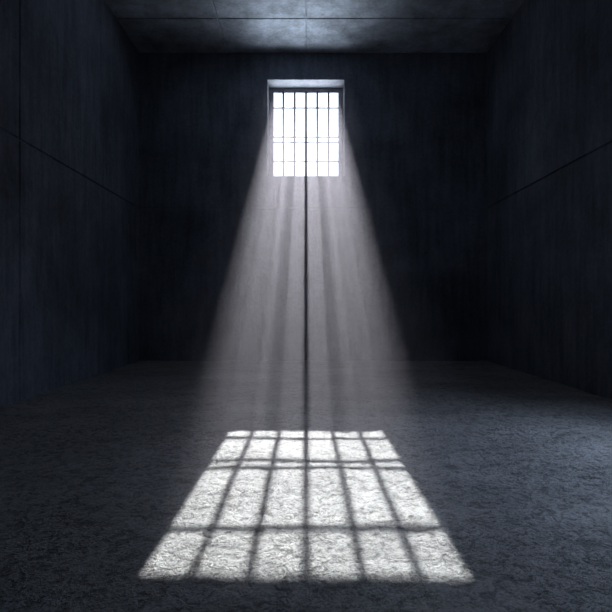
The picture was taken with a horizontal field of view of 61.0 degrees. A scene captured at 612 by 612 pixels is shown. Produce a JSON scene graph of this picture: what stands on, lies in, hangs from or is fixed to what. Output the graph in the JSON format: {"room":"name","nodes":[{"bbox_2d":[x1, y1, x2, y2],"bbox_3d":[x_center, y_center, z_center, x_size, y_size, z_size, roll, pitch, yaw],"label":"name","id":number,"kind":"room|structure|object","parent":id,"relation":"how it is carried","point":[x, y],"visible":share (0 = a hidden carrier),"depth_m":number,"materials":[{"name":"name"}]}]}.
{"room":"prison interior","nodes":[
{"label":"prison interior","id":0,"kind":"room"},
{"bbox_2d":[0,0,138,406],"bbox_3d":[-2.550,-1.315,2.445,0.300,4.630,10.089,0,0,0],"label":"wall","id":1,"kind":"structure","parent":0,"point":[69,69],"depth_m":5.17,"materials":[{"name":"concrete"}]},
{"bbox_2d":[0,360,611,611],"bbox_3d":[0.100,0.922,2.445,5.040,0.256,10.129,0,0,0],"label":"floor","id":2,"kind":"structure","parent":0,"point":[296,485],"depth_m":2.23,"materials":[{"name":"grey concrete"}]},
{"bbox_2d":[138,53,487,360],"bbox_3d":[0.100,-1.315,7.652,5.600,4.630,0.325,0,0,0],"label":"wall","id":3,"kind":"structure","parent":0,"point":[384,259],"depth_m":7.49,"materials":[{"name":"concrete"}]},
{"bbox_2d":[269,88,342,175],"bbox_3d":[0.000,-2.551,7.793,1.109,1.387,0.035,0,0,0],"label":"window","id":4,"kind":"structure","parent":3,"relation":"in","point":[272,91],"depth_m":7.78,"materials":[{"name":"grey paint"}]},
{"bbox_2d":[272,91,339,175],"bbox_3d":[0.000,-2.547,7.780,1.006,1.290,0.042,0,0,0],"label":"security grille","id":5,"kind":"object","parent":4,"relation":"attached to","point":[282,107],"visible":0.89,"depth_m":7.77,"materials":[{"name":"metal"}]},
{"bbox_2d":[105,0,523,52],"bbox_3d":[0.100,-3.780,2.457,5.600,0.300,10.714,0,0,0],"label":"ceiling","id":6,"kind":"structure","parent":0,"point":[153,26],"depth_m":6.73,"materials":[{"name":"concrete"}]},
{"bbox_2d":[487,0,611,398],"bbox_3d":[2.750,-1.315,2.445,0.300,4.630,10.089,0,0,0],"label":"wall","id":7,"kind":"structure","parent":0,"point":[549,69],"depth_m":5.51,"materials":[{"name":"concrete"}]}
]}

